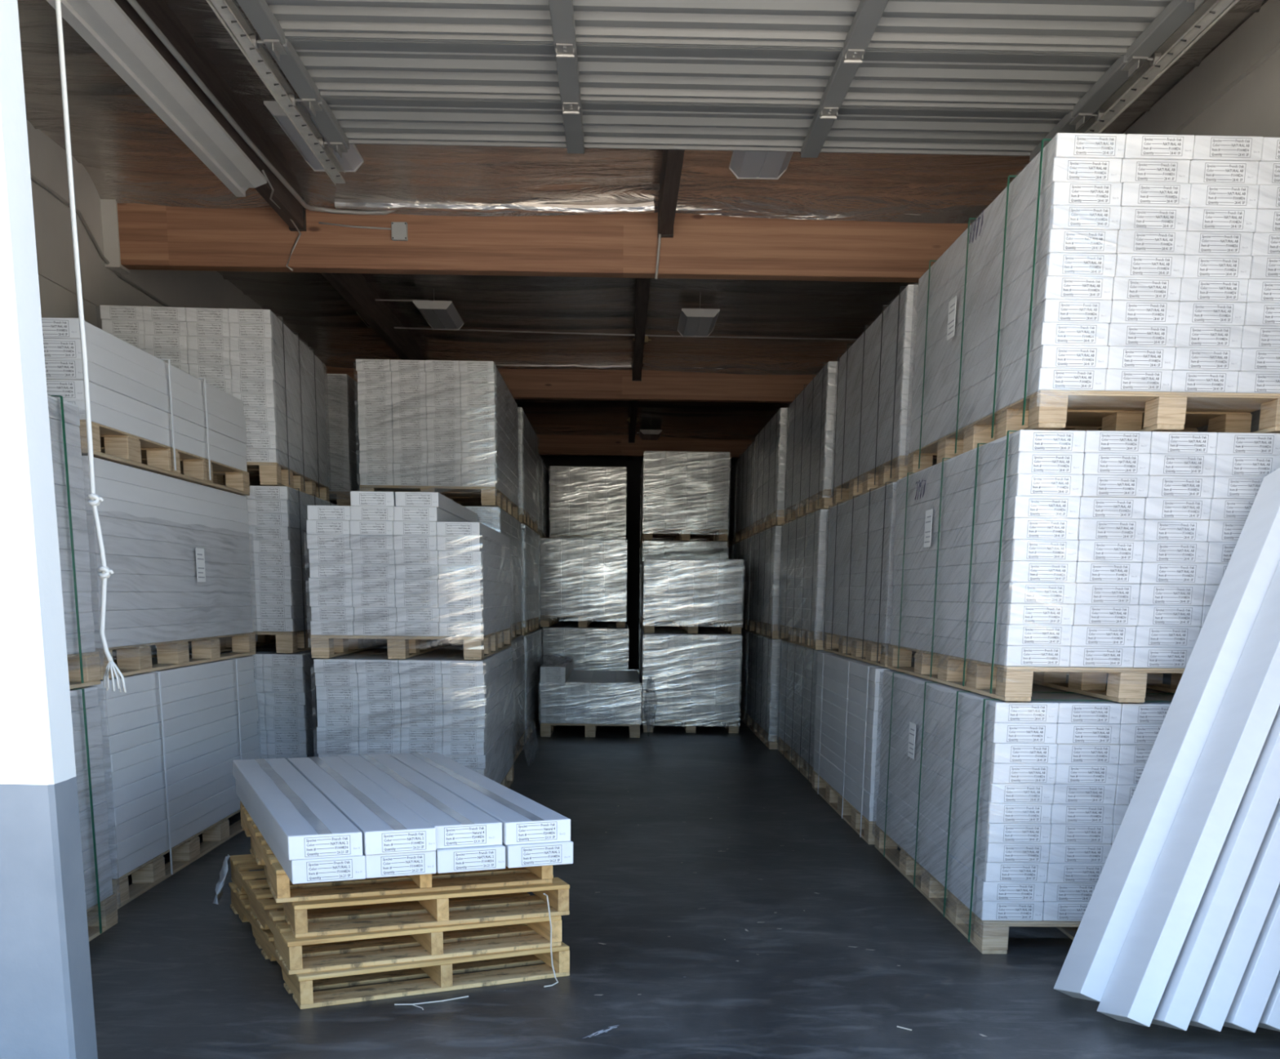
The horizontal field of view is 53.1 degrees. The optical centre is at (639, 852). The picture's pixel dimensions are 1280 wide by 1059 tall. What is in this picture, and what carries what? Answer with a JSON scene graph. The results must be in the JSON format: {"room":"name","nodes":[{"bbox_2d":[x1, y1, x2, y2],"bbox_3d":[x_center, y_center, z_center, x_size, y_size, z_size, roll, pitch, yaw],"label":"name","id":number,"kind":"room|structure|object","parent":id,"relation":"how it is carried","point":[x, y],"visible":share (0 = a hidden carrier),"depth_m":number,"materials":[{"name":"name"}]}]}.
{"room":"warehouse","nodes":[
{"label":"warehouse","id":0,"kind":"room"},
{"bbox_2d":[0,0,97,1058],"bbox_3d":[-4.267,-1.893,2.995,5.536,5.200,0.150,1,11,-1],"label":"wall","id":1,"kind":"structure","parent":0,"point":[46,1003],"depth_m":3.29,"materials":[{"name":"paint"}]},
{"bbox_2d":[26,119,312,651],"bbox_3d":[-3.745,-3.650,13.208,0.200,4.600,20.550,1,11,-1],"label":"wall","id":2,"kind":"structure","parent":0,"point":[100,286],"depth_m":8.18,"materials":[{"name":"paint"}]},
{"bbox_2d":[31,174,170,306],"bbox_3d":[-3.550,-4.123,9.059,0.024,0.264,8.500,1,11,-1],"label":"conduit","id":3,"kind":"object","parent":2,"relation":"attached to","point":[33,179],"visible":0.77,"depth_m":8.26,"materials":[{"name":"grey metal"}]},
{"bbox_2d":[540,455,737,670],"bbox_3d":[-0.626,-5.682,23.431,6.750,4.600,0.200,1,11,-1],"label":"wall","id":4,"kind":"structure","parent":0,"point":[633,489],"depth_m":23.33,"materials":[{"name":"paint"}]},
{"bbox_2d":[17,0,1268,439],"bbox_3d":[-0.451,-5.223,12.940,6.350,0.236,20.550,1,11,-1],"label":"ceiling","id":5,"kind":"structure","parent":0,"point":[129,153],"depth_m":8.44,"materials":[{"name":"brown wood"}]},
{"bbox_2d":[263,101,363,172],"bbox_3d":[-1.786,-4.024,7.065,0.340,0.220,0.900,1,11,-1],"label":"ceiling lamp","id":6,"kind":"object","parent":5,"relation":"hanging from","point":[351,161],"visible":0.3,"depth_m":7.20,"materials":[{"name":"white metal"}]},
{"bbox_2d":[412,288,464,329],"bbox_3d":[-1.815,-4.938,11.574,0.340,0.220,0.900,1,11,-1],"label":"ceiling lamp","id":7,"kind":"object","parent":5,"relation":"hanging from","point":[438,314],"visible":0.95,"depth_m":11.43,"materials":[{"name":"white plastic"}]},
{"bbox_2d":[417,303,463,328],"bbox_3d":[-1.816,-4.859,11.590,0.328,0.051,0.876,1,11,-1],"label":"diffuser","id":8,"kind":"object","parent":7,"relation":"attached to","point":[438,316],"depth_m":11.50,"materials":[{"name":"grey plastic"}]},
{"bbox_2d":[334,198,654,214],"bbox_3d":[-0.956,-4.277,8.452,2.104,0.088,0.075,1,11,-1],"label":"plastic sheeting","id":9,"kind":"object","parent":5,"relation":"attached to","point":[361,204],"visible":1,"depth_m":8.44,"materials":[{"name":"white"}]},
{"bbox_2d":[100,199,971,282],"bbox_3d":[-0.386,-4.186,8.605,6.350,0.600,0.180,1,11,-1],"label":"beam","id":10,"kind":"structure","parent":5,"relation":"attached to","point":[136,236],"depth_m":8.55,"materials":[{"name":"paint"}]},
{"bbox_2d":[114,0,306,231],"bbox_3d":[-2.224,-3.821,5.646,0.104,0.525,5.750,1,11,-1],"label":"purlin","id":11,"kind":"structure","parent":10,"relation":"attached to","point":[157,11],"depth_m":6.73,"materials":[{"name":"brown wood"}]},
{"bbox_2d":[45,0,266,196],"bbox_3d":[-2.258,-3.542,5.737,0.220,0.070,3.720,1,11,-1],"label":"strip light","id":12,"kind":"object","parent":11,"relation":"attached to","point":[103,24],"visible":1,"depth_m":5.97,"materials":[{"name":"white metal"}]},
{"bbox_2d":[126,0,398,214],"bbox_3d":[-1.811,-3.736,6.046,0.649,0.167,4.989,1,11,-1],"label":"conduit","id":13,"kind":"object","parent":10,"relation":"attached to","point":[134,3],"visible":1,"depth_m":6.60,"materials":[{"name":"grey metal"}]},
{"bbox_2d":[320,272,424,359],"bbox_3d":[-2.423,-5.028,11.515,0.104,0.495,5.960,1,11,-1],"label":"purlin","id":14,"kind":"structure","parent":10,"relation":"attached to","point":[358,293],"depth_m":11.57,"materials":[{"name":"brown wood"}]},
{"bbox_2d":[391,222,408,240],"bbox_3d":[-1.598,-4.130,8.506,0.104,0.110,0.039,1,11,-1],"label":"junction box","id":15,"kind":"object","parent":10,"relation":"attached to","point":[399,229],"visible":1,"depth_m":8.49,"materials":[{"name":"grey plastic"}]},
{"bbox_2d":[631,278,650,381],"bbox_3d":[0.011,-5.007,11.557,0.104,0.495,5.960,1,11,-1],"label":"purlin","id":16,"kind":"structure","parent":10,"relation":"attached to","point":[642,284],"depth_m":11.54,"materials":[{"name":"brown wood"}]},
{"bbox_2d":[368,325,857,340],"bbox_3d":[0.017,-5.123,12.648,5.326,0.016,0.090,0,11,-4],"label":"conduit","id":17,"kind":"object","parent":16,"relation":"attached to","point":[395,327],"visible":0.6,"depth_m":12.66,"materials":[{"name":"grey metal"}]},
{"bbox_2d":[657,149,684,237],"bbox_3d":[0.216,-3.800,5.687,0.104,0.525,5.750,1,11,-1],"label":"purlin","id":18,"kind":"structure","parent":10,"relation":"attached to","point":[672,160],"depth_m":7.67,"materials":[{"name":"brown wood"}]},
{"bbox_2d":[323,364,816,403],"bbox_3d":[-0.477,-5.398,14.583,6.350,0.600,0.180,1,11,-1],"label":"beam","id":19,"kind":"structure","parent":5,"relation":"attached to","point":[522,384],"depth_m":14.54,"materials":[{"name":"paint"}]},
{"bbox_2d":[536,434,754,457],"bbox_3d":[-0.569,-6.610,20.560,6.350,0.600,0.180,1,11,-1],"label":"beam","id":20,"kind":"structure","parent":5,"relation":"attached to","point":[547,445],"depth_m":20.52,"materials":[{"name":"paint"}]},
{"bbox_2d":[628,400,638,443],"bbox_3d":[-0.086,-6.219,17.535,0.104,0.495,5.960,1,11,-1],"label":"purlin","id":21,"kind":"structure","parent":20,"relation":"attached to","point":[633,404],"depth_m":18.00,"materials":[{"name":"brown wood"}]},
{"bbox_2d":[677,295,719,337],"bbox_3d":[0.532,-4.947,11.761,0.340,0.220,0.900,1,11,-1],"label":"ceiling lamp","id":22,"kind":"object","parent":5,"relation":"hanging from","point":[693,322],"visible":1,"depth_m":11.61,"materials":[{"name":"white plastic"}]},
{"bbox_2d":[677,311,718,336],"bbox_3d":[0.531,-4.868,11.777,0.328,0.051,0.876,1,11,-1],"label":"diffuser","id":23,"kind":"object","parent":22,"relation":"attached to","point":[691,323],"depth_m":11.66,"materials":[{"name":"grey plastic"}]},
{"bbox_2d":[205,0,1239,185],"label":"door","id":24,"kind":"structure","parent":5,"relation":"attached to","point":[810,77],"depth_m":5.61,"materials":[{"name":"metal"}]},
{"bbox_2d":[54,0,126,692],"bbox_3d":[-1.632,-1.694,3.768,0.061,2.434,0.068,10,15,39],"label":"rope","id":25,"kind":"object","parent":24,"relation":"hanging from","point":[95,500],"visible":1,"depth_m":3.81,"materials":[{"name":"white fabric"}]},
{"bbox_2d":[728,151,793,179],"bbox_3d":[0.704,-4.003,7.108,0.340,0.220,0.900,1,11,-1],"label":"ceiling lamp","id":26,"kind":"object","parent":5,"relation":"hanging from","point":[748,165],"visible":0.38,"depth_m":7.35,"materials":[{"name":"white plastic"}]},
{"bbox_2d":[88,670,1279,1058],"bbox_3d":[-0.499,-1.275,13.765,6.750,0.202,20.900,1,11,-1],"label":"floor","id":27,"kind":"structure","parent":0,"point":[720,907],"depth_m":4.92,"materials":[{"name":"concrete"}]},
{"bbox_2d":[69,685,118,941],"bbox_3d":[-2.679,-0.066,4.640,1.033,1.003,1.389,1,11,-1],"label":"load","id":28,"kind":"object","parent":27,"relation":"on","point":[100,900],"visible":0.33,"depth_m":5.14,"materials":[{"name":"white cardboard"}]},
{"bbox_2d":[47,395,101,688],"bbox_3d":[-2.668,-1.088,4.432,1.030,1.082,1.387,1,11,-1],"label":"load","id":29,"kind":"object","parent":28,"relation":"on","point":[83,660],"visible":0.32,"depth_m":4.93,"materials":[{"name":"white cardboard"}]},
{"bbox_2d":[92,654,260,908],"bbox_3d":[-2.802,-0.482,6.686,1.030,1.003,2.340,1,11,-1],"label":"load","id":30,"kind":"object","parent":27,"relation":"on","point":[171,741],"visible":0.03,"depth_m":6.30,"materials":[{"name":"white cardboard"}]},
{"bbox_2d":[81,455,255,679],"bbox_3d":[-2.786,-1.425,6.496,1.025,0.919,2.368,1,11,-1],"label":"load","id":31,"kind":"object","parent":30,"relation":"on","point":[176,550],"visible":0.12,"depth_m":6.24,"materials":[{"name":"white cardboard"}]},
{"bbox_2d":[41,317,249,495],"bbox_3d":[-2.771,-2.143,6.350,1.030,0.530,2.340,1,11,-1],"label":"load","id":32,"kind":"object","parent":31,"relation":"on","point":[148,413],"visible":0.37,"depth_m":5.92,"materials":[{"name":"white cardboard"}]},
{"bbox_2d":[151,643,318,813],"bbox_3d":[-2.625,-0.929,8.904,1.030,1.003,1.887,0,11,-2],"label":"load","id":33,"kind":"object","parent":27,"relation":"on","point":[286,687],"visible":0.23,"depth_m":8.01,"materials":[{"name":"white cardboard"}]},
{"bbox_2d":[149,484,337,653],"bbox_3d":[-2.676,-1.913,8.704,1.030,1.003,1.886,0,11,-3],"label":"load","id":34,"kind":"object","parent":33,"relation":"on","point":[277,516],"visible":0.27,"depth_m":7.87,"materials":[{"name":"white cardboard"}]},
{"bbox_2d":[99,305,329,502],"bbox_3d":[-2.735,-2.898,8.502,1.030,1.003,1.887,0,11,-4],"label":"load","id":35,"kind":"object","parent":34,"relation":"on","point":[251,356],"visible":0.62,"depth_m":7.63,"materials":[{"name":"white cardboard"}]},
{"bbox_2d":[228,882,569,1008],"bbox_3d":[-1.040,0.292,5.211,0.994,0.114,1.560,-5,13,-25],"label":"wooden pallet","id":36,"kind":"object","parent":27,"relation":"on","point":[440,971],"visible":0.45,"depth_m":4.62,"materials":[{"name":"brown wood"}]},
{"bbox_2d":[229,853,561,974],"bbox_3d":[-1.055,0.175,5.209,0.996,0.114,1.560,-4,13,-24],"label":"wooden pallet","id":37,"kind":"object","parent":36,"relation":"on","point":[270,914],"visible":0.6,"depth_m":4.64,"materials":[{"name":"brown wood"}]},
{"bbox_2d":[212,853,230,903],"bbox_3d":[-1.846,0.115,5.660,0.074,0.200,0.122,1,11,-1],"label":"scrap","id":38,"kind":"object","parent":37,"relation":"hanging from","point":[219,887],"visible":1,"depth_m":5.65,"materials":[{"name":"white"}]},
{"bbox_2d":[249,836,569,937],"bbox_3d":[-1.008,0.055,5.231,0.993,0.114,1.560,-4,12,-22],"label":"wooden pallet","id":39,"kind":"object","parent":37,"relation":"on","point":[434,908],"visible":0.31,"depth_m":4.59,"materials":[{"name":"brown wood"}]},
{"bbox_2d":[240,800,552,902],"bbox_3d":[-1.060,-0.063,5.238,0.995,0.114,1.560,-4,12,-21],"label":"wooden pallet","id":40,"kind":"object","parent":39,"relation":"on","point":[283,890],"visible":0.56,"depth_m":4.61,"materials":[{"name":"brown wood"}]},
{"bbox_2d":[235,779,365,884],"bbox_3d":[-1.389,-0.134,5.075,0.237,0.079,2.001,-4,12,-22],"label":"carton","id":41,"kind":"object","parent":40,"relation":"on","point":[341,868],"visible":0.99,"depth_m":4.19,"materials":[{"name":"grey cardboard"}]},
{"bbox_2d":[232,758,362,859],"bbox_3d":[-1.396,-0.212,5.057,0.237,0.080,2.001,-4,12,-22],"label":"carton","id":42,"kind":"object","parent":41,"relation":"on","point":[302,820],"visible":1,"depth_m":4.57,"materials":[{"name":"grey cardboard"}]},
{"bbox_2d":[362,850,436,878],"bbox_3d":[-1.172,-0.151,5.171,0.237,0.079,2.001,-4,12,-22],"label":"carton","id":43,"kind":"object","parent":40,"relation":"on","point":[379,865],"visible":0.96,"depth_m":4.26,"materials":[{"name":"grey"}]},
{"bbox_2d":[287,755,436,854],"bbox_3d":[-1.168,-0.228,5.148,0.237,0.080,2.001,-4,12,-22],"label":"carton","id":44,"kind":"object","parent":43,"relation":"on","point":[387,826],"visible":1,"depth_m":4.63,"materials":[{"name":"grey cardboard"}]},
{"bbox_2d":[435,844,505,873],"bbox_3d":[-0.948,-0.166,5.259,0.237,0.079,2.001,-4,12,-22],"label":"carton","id":45,"kind":"object","parent":40,"relation":"on","point":[491,856],"visible":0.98,"depth_m":4.35,"materials":[{"name":"grey"}]},
{"bbox_2d":[337,753,502,848],"bbox_3d":[-0.960,-0.248,5.263,0.237,0.080,2.001,-4,12,-22],"label":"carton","id":46,"kind":"object","parent":45,"relation":"on","point":[457,822],"visible":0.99,"depth_m":4.77,"materials":[{"name":"grey cardboard"}]},
{"bbox_2d":[502,840,573,867],"bbox_3d":[-0.720,-0.182,5.355,0.237,0.079,2.001,-4,12,-22],"label":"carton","id":47,"kind":"object","parent":40,"relation":"on","point":[526,855],"visible":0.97,"depth_m":4.45,"materials":[{"name":"grey"}]},
{"bbox_2d":[389,751,570,844],"bbox_3d":[-0.729,-0.262,5.346,0.237,0.080,2.001,-4,12,-22],"label":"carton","id":48,"kind":"object","parent":47,"relation":"on","point":[524,820],"visible":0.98,"depth_m":4.84,"materials":[{"name":"grey cardboard"}]},
{"bbox_2d":[313,644,514,787],"bbox_3d":[-1.420,-0.834,8.524,1.019,0.997,2.108,1,11,-1],"label":"load","id":49,"kind":"object","parent":27,"relation":"on","point":[441,701],"visible":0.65,"depth_m":7.50,"materials":[{"name":"white cardboard"}]},
{"bbox_2d":[306,505,511,659],"bbox_3d":[-1.419,-1.749,8.338,1.019,0.855,2.107,1,11,-1],"label":"load","id":50,"kind":"object","parent":49,"relation":"on","point":[411,580],"visible":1,"depth_m":7.35,"materials":[{"name":"white plastic"}]},
{"bbox_2d":[350,490,395,506],"bbox_3d":[-1.532,-2.208,8.238,0.244,0.080,2.030,1,11,-1],"label":"panel","id":51,"kind":"object","parent":50,"relation":"on","point":[357,498],"visible":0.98,"depth_m":7.24,"materials":[{"name":"grey cardboard"}]},
{"bbox_2d":[395,491,477,521],"bbox_3d":[-1.278,-2.205,8.243,0.244,0.080,2.030,1,11,-1],"label":"panel","id":52,"kind":"object","parent":50,"relation":"on","point":[437,500],"visible":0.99,"depth_m":7.25,"materials":[{"name":"grey cardboard"}]},
{"bbox_2d":[449,635,526,762],"bbox_3d":[-1.533,-1.274,10.688,1.020,0.997,2.228,1,11,-1],"label":"load","id":53,"kind":"object","parent":27,"relation":"on","point":[517,644],"visible":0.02,"depth_m":11.03,"materials":[{"name":"white cardboard"}]},
{"bbox_2d":[451,506,523,640],"bbox_3d":[-1.544,-2.258,10.488,1.021,0.997,2.228,1,11,-1],"label":"load","id":54,"kind":"object","parent":53,"relation":"on","point":[495,517],"visible":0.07,"depth_m":10.60,"materials":[{"name":"white cardboard"}]},
{"bbox_2d":[355,359,519,520],"bbox_3d":[-1.554,-3.243,10.289,1.019,0.997,2.226,1,11,-1],"label":"load","id":55,"kind":"object","parent":54,"relation":"on","point":[450,428],"visible":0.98,"depth_m":9.24,"materials":[{"name":"white cardboard"}]},
{"bbox_2d":[521,629,541,743],"bbox_3d":[-1.567,-1.731,12.942,1.017,0.997,2.227,1,11,-1],"label":"load","id":56,"kind":"object","parent":27,"relation":"on","point":[531,651],"visible":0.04,"depth_m":12.72,"materials":[{"name":"white cardboard"}]},
{"bbox_2d":[520,523,540,635],"bbox_3d":[-1.565,-2.715,12.742,1.016,0.997,2.227,1,11,-1],"label":"load","id":57,"kind":"object","parent":56,"relation":"on","point":[530,558],"visible":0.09,"depth_m":12.44,"materials":[{"name":"white cardboard"}]},
{"bbox_2d":[517,407,538,533],"bbox_3d":[-1.563,-3.699,12.543,1.018,0.997,2.228,1,11,-1],"label":"load","id":58,"kind":"object","parent":57,"relation":"on","point":[527,442],"visible":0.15,"depth_m":12.13,"materials":[{"name":"white cardboard"}]},
{"bbox_2d":[537,625,543,695],"bbox_3d":[-1.692,-2.183,15.165,1.016,0.997,2.227,1,11,-1],"label":"load","id":59,"kind":"object","parent":27,"relation":"on","point":[540,627],"visible":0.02,"depth_m":15.59,"materials":[{"name":"white cardboard"}]},
{"bbox_2d":[537,539,540,625],"bbox_3d":[-1.690,-3.167,14.965,1.017,0.997,2.227,1,11,-1],"label":"load","id":60,"kind":"object","parent":59,"relation":"on","point":[539,541],"visible":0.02,"depth_m":15.34,"materials":[{"name":"white plastic"}]},
{"bbox_2d":[537,451,542,540],"bbox_3d":[-1.688,-4.151,14.766,1.016,0.997,2.227,1,11,-1],"label":"load","id":61,"kind":"object","parent":60,"relation":"on","point":[540,461],"visible":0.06,"depth_m":15.40,"materials":[{"name":"white cardboard"}]},
{"bbox_2d":[542,622,628,671],"bbox_3d":[-0.652,-2.329,15.947,1.020,0.997,2.228,1,11,-1],"label":"load","id":62,"kind":"object","parent":27,"relation":"on","point":[595,646],"visible":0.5,"depth_m":14.83,"materials":[{"name":"white plastic"}]},
{"bbox_2d":[538,537,627,627],"bbox_3d":[-0.670,-3.313,15.748,1.017,0.997,2.228,1,11,-1],"label":"load","id":63,"kind":"object","parent":62,"relation":"on","point":[584,579],"visible":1,"depth_m":14.68,"materials":[{"name":"white plastic"}]},
{"bbox_2d":[558,619,616,623],"bbox_3d":[-0.722,-2.786,18.200,1.017,0.997,2.228,1,11,-1],"label":"load","id":64,"kind":"object","parent":27,"relation":"on","point":[575,621],"visible":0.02,"depth_m":17.84,"materials":[{"name":"white plastic"}]},
{"bbox_2d":[558,617,594,622],"bbox_3d":[-0.710,-3.770,18.001,1.018,0.997,2.228,1,11,-1],"label":"load","id":65,"kind":"object","parent":64,"relation":"on","point":[560,619],"visible":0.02,"depth_m":17.89,"materials":[{"name":"white plastic"}]},
{"bbox_2d":[549,466,626,538],"bbox_3d":[-0.698,-4.754,17.802,1.016,0.997,2.226,1,11,-1],"label":"load","id":66,"kind":"object","parent":65,"relation":"on","point":[588,502],"visible":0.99,"depth_m":16.73,"materials":[{"name":"white plastic"}]},
{"bbox_2d":[538,656,640,737],"bbox_3d":[-0.504,-1.696,13.628,1.017,0.682,2.227,1,11,-1],"label":"load","id":67,"kind":"object","parent":27,"relation":"on","point":[590,699],"visible":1,"depth_m":12.58,"materials":[{"name":"white plastic"}]},
{"bbox_2d":[638,623,715,680],"bbox_3d":[0.497,-2.390,16.320,1.015,0.997,2.227,1,11,-1],"label":"load","id":68,"kind":"object","parent":27,"relation":"on","point":[656,625],"visible":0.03,"depth_m":16.32,"materials":[{"name":"white plastic"}]},
{"bbox_2d":[639,540,728,626],"bbox_3d":[0.509,-3.374,16.121,1.018,0.997,2.228,1,11,-1],"label":"load","id":69,"kind":"object","parent":68,"relation":"on","point":[649,548],"visible":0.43,"depth_m":14.98,"materials":[{"name":"white plastic"}]},
{"bbox_2d":[640,450,730,545],"bbox_3d":[0.521,-4.358,15.922,1.017,0.997,2.228,1,11,-1],"label":"load","id":70,"kind":"object","parent":69,"relation":"on","point":[684,495],"visible":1,"depth_m":14.86,"materials":[{"name":"white plastic"}]},
{"bbox_2d":[639,627,742,733],"bbox_3d":[0.511,-1.941,14.105,1.016,0.997,2.227,1,11,-1],"label":"load","id":71,"kind":"object","parent":27,"relation":"on","point":[686,678],"visible":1,"depth_m":13.04,"materials":[{"name":"white plastic"}]},
{"bbox_2d":[640,558,744,634],"bbox_3d":[0.521,-2.796,13.931,1.016,0.735,2.228,1,11,-1],"label":"load","id":72,"kind":"object","parent":71,"relation":"on","point":[690,593],"visible":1,"depth_m":12.87,"materials":[{"name":"white plastic"}]},
{"bbox_2d":[738,629,749,724],"bbox_3d":[1.637,-2.123,15.055,1.030,1.003,2.227,1,11,-1],"label":"load","id":73,"kind":"object","parent":27,"relation":"on","point":[744,672],"visible":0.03,"depth_m":14.28,"materials":[{"name":"white cardboard"}]},
{"bbox_2d":[732,536,751,631],"bbox_3d":[1.654,-3.107,14.856,1.030,1.003,2.227,1,11,-1],"label":"load","id":74,"kind":"object","parent":73,"relation":"on","point":[741,549],"visible":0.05,"depth_m":14.27,"materials":[{"name":"white cardboard"}]},
{"bbox_2d":[733,439,755,543],"bbox_3d":[1.686,-4.090,14.657,1.030,1.003,2.227,1,11,-1],"label":"load","id":75,"kind":"object","parent":74,"relation":"on","point":[745,468],"visible":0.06,"depth_m":14.58,"materials":[{"name":"white cardboard"}]},
{"bbox_2d":[745,631,782,749],"bbox_3d":[1.672,-1.666,12.801,1.030,1.003,2.228,1,11,-1],"label":"load","id":76,"kind":"object","parent":27,"relation":"on","point":[762,708],"visible":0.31,"depth_m":12.25,"materials":[{"name":"white cardboard"}]},
{"bbox_2d":[747,525,782,639],"bbox_3d":[1.679,-2.650,12.601,1.030,1.003,2.227,1,11,-1],"label":"load","id":77,"kind":"object","parent":76,"relation":"on","point":[766,555],"visible":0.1,"depth_m":12.14,"materials":[{"name":"white cardboard"}]},
{"bbox_2d":[751,407,789,534],"bbox_3d":[1.706,-3.634,12.403,1.030,1.003,2.227,1,11,-1],"label":"load","id":78,"kind":"object","parent":77,"relation":"on","point":[771,476],"visible":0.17,"depth_m":11.90,"materials":[{"name":"white cardboard"}]},
{"bbox_2d":[777,640,826,783],"bbox_3d":[1.776,-1.208,10.548,1.030,1.003,2.228,1,11,-1],"label":"load","id":79,"kind":"object","parent":27,"relation":"on","point":[796,741],"visible":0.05,"depth_m":10.42,"materials":[{"name":"white cardboard"}]},
{"bbox_2d":[777,508,834,649],"bbox_3d":[1.764,-2.192,10.348,1.030,1.003,2.228,1,11,-1],"label":"load","id":80,"kind":"object","parent":79,"relation":"on","point":[803,580],"visible":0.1,"depth_m":9.93,"materials":[{"name":"white cardboard"}]},
{"bbox_2d":[783,360,839,523],"bbox_3d":[1.796,-3.176,10.150,1.030,1.003,2.226,1,11,-1],"label":"load","id":81,"kind":"object","parent":80,"relation":"on","point":[811,418],"visible":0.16,"depth_m":9.69,"materials":[{"name":"white cardboard"}]},
{"bbox_2d":[812,651,915,844],"bbox_3d":[1.786,-0.755,8.313,1.030,1.003,2.200,1,11,-1],"label":"load","id":82,"kind":"object","parent":27,"relation":"on","point":[849,700],"visible":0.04,"depth_m":7.95,"materials":[{"name":"white cardboard"}]},
{"bbox_2d":[822,481,915,667],"bbox_3d":[1.843,-1.739,8.115,1.030,1.003,2.227,1,11,-1],"label":"load","id":83,"kind":"object","parent":82,"relation":"on","point":[860,557],"visible":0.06,"depth_m":7.84,"materials":[{"name":"white cardboard"}]},
{"bbox_2d":[831,284,937,506],"bbox_3d":[1.880,-2.723,7.916,1.030,1.003,2.226,1,11,-1],"label":"load","id":84,"kind":"object","parent":83,"relation":"on","point":[875,379],"visible":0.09,"depth_m":7.51,"materials":[{"name":"white cardboard"}]},
{"bbox_2d":[874,669,1174,953],"bbox_3d":[1.841,-0.304,6.089,1.031,1.003,2.228,1,11,-1],"label":"load","id":85,"kind":"object","parent":27,"relation":"on","point":[1002,815],"visible":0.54,"depth_m":5.08,"materials":[{"name":"white cardboard"}]},
{"bbox_2d":[887,429,1279,702],"bbox_3d":[1.877,-1.288,5.891,1.031,1.003,2.228,1,11,-1],"label":"load","id":86,"kind":"object","parent":85,"relation":"on","point":[1023,558],"visible":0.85,"depth_m":4.86,"materials":[{"name":"white cardboard"}]},
{"bbox_2d":[906,133,1279,475],"bbox_3d":[1.944,-2.271,5.691,1.031,1.003,2.226,1,11,-1],"label":"load","id":87,"kind":"object","parent":86,"relation":"on","point":[1117,282],"visible":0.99,"depth_m":4.67,"materials":[{"name":"white cardboard"}]},
{"bbox_2d":[1053,467,1279,1001],"bbox_3d":[1.919,-0.436,4.501,1.097,1.891,0.244,-6,13,-31],"label":"panel","id":88,"kind":"object","parent":27,"relation":"on","point":[1097,944],"visible":1,"depth_m":4.42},
{"bbox_2d":[1096,560,1279,1026],"bbox_3d":[1.984,-0.387,4.256,1.088,1.894,0.244,-6,13,-31],"label":"panel","id":89,"kind":"object","parent":27,"relation":"on","point":[1140,976],"visible":1,"depth_m":4.16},
{"bbox_2d":[1151,705,1279,1030],"bbox_3d":[2.086,-0.381,4.222,1.079,1.898,0.244,-6,13,-31],"label":"panel","id":90,"kind":"object","parent":27,"relation":"on","point":[1183,990],"visible":0.64,"depth_m":4.08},
{"bbox_2d":[1189,798,1279,1031],"bbox_3d":[2.191,-0.380,4.217,1.070,1.901,0.245,-6,13,-31],"label":"panel","id":91,"kind":"object","parent":27,"relation":"on","point":[1226,973],"visible":0.5,"depth_m":4.07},
{"bbox_2d":[1222,883,1279,1032],"bbox_3d":[2.295,-0.379,4.210,1.061,1.904,0.245,-6,13,-31],"label":"panel","id":92,"kind":"object","parent":27,"relation":"on","point":[1261,971],"visible":0.52,"depth_m":4.05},
{"bbox_2d":[1257,970,1279,1031],"bbox_3d":[2.399,-0.379,4.208,1.052,1.907,0.245,-6,13,-30],"label":"panel","id":93,"kind":"object","parent":27,"relation":"on","point":[1270,1017],"visible":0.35,"depth_m":4.06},
{"bbox_3d":[1.618,-2.580,17.309,1.030,1.003,2.226,1,11,-1],"label":"load","id":94,"kind":"object","parent":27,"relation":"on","visible":0},
{"bbox_2d":[719,545,733,559],"bbox_3d":[1.640,-3.563,17.110,1.030,1.003,2.226,1,11,-1],"label":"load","id":95,"kind":"object","parent":94,"relation":"on","point":[729,550],"visible":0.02,"depth_m":16.67,"materials":[{"name":"white plastic"}]},
{"bbox_2d":[727,461,737,547],"bbox_3d":[1.662,-4.547,16.910,1.030,1.003,2.227,1,11,-1],"label":"load","id":96,"kind":"object","parent":95,"relation":"on","point":[732,493],"visible":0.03,"depth_m":16.38,"materials":[{"name":"white plastic"}]},
{"bbox_3d":[-2.772,-1.414,11.304,1.017,0.997,2.226,1,11,-1],"label":"load","id":97,"kind":"object","parent":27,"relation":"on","visible":0},
{"bbox_3d":[-2.761,-2.398,11.105,1.015,0.997,2.227,1,11,-1],"label":"load","id":98,"kind":"object","parent":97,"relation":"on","visible":0},
{"bbox_2d":[324,373,359,506],"bbox_3d":[-2.748,-3.382,10.905,1.016,0.997,2.228,1,11,-1],"label":"load","id":99,"kind":"object","parent":98,"relation":"on","point":[341,393],"visible":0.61,"depth_m":9.88,"materials":[{"name":"white cardboard"}]},
{"bbox_3d":[-1.736,-2.636,17.399,1.016,0.997,2.226,1,11,-1],"label":"load","id":100,"kind":"object","parent":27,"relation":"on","visible":0},
{"bbox_3d":[-1.734,-3.620,17.199,1.016,0.997,2.227,1,11,-1],"label":"load","id":101,"kind":"object","parent":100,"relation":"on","visible":0},
{"bbox_2d":[541,461,551,537],"bbox_3d":[-1.731,-4.604,17.000,1.016,0.997,2.228,1,11,-1],"label":"load","id":102,"kind":"object","parent":101,"relation":"on","point":[545,486],"visible":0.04,"depth_m":16.81,"materials":[{"name":"white cardboard"}]},
{"bbox_2d":[1123,0,1279,684],"bbox_3d":[2.789,-3.593,13.320,0.230,4.600,20.550,1,11,-1],"label":"wall","id":103,"kind":"structure","parent":0,"point":[1234,91],"depth_m":6.07,"materials":[{"name":"paint"}]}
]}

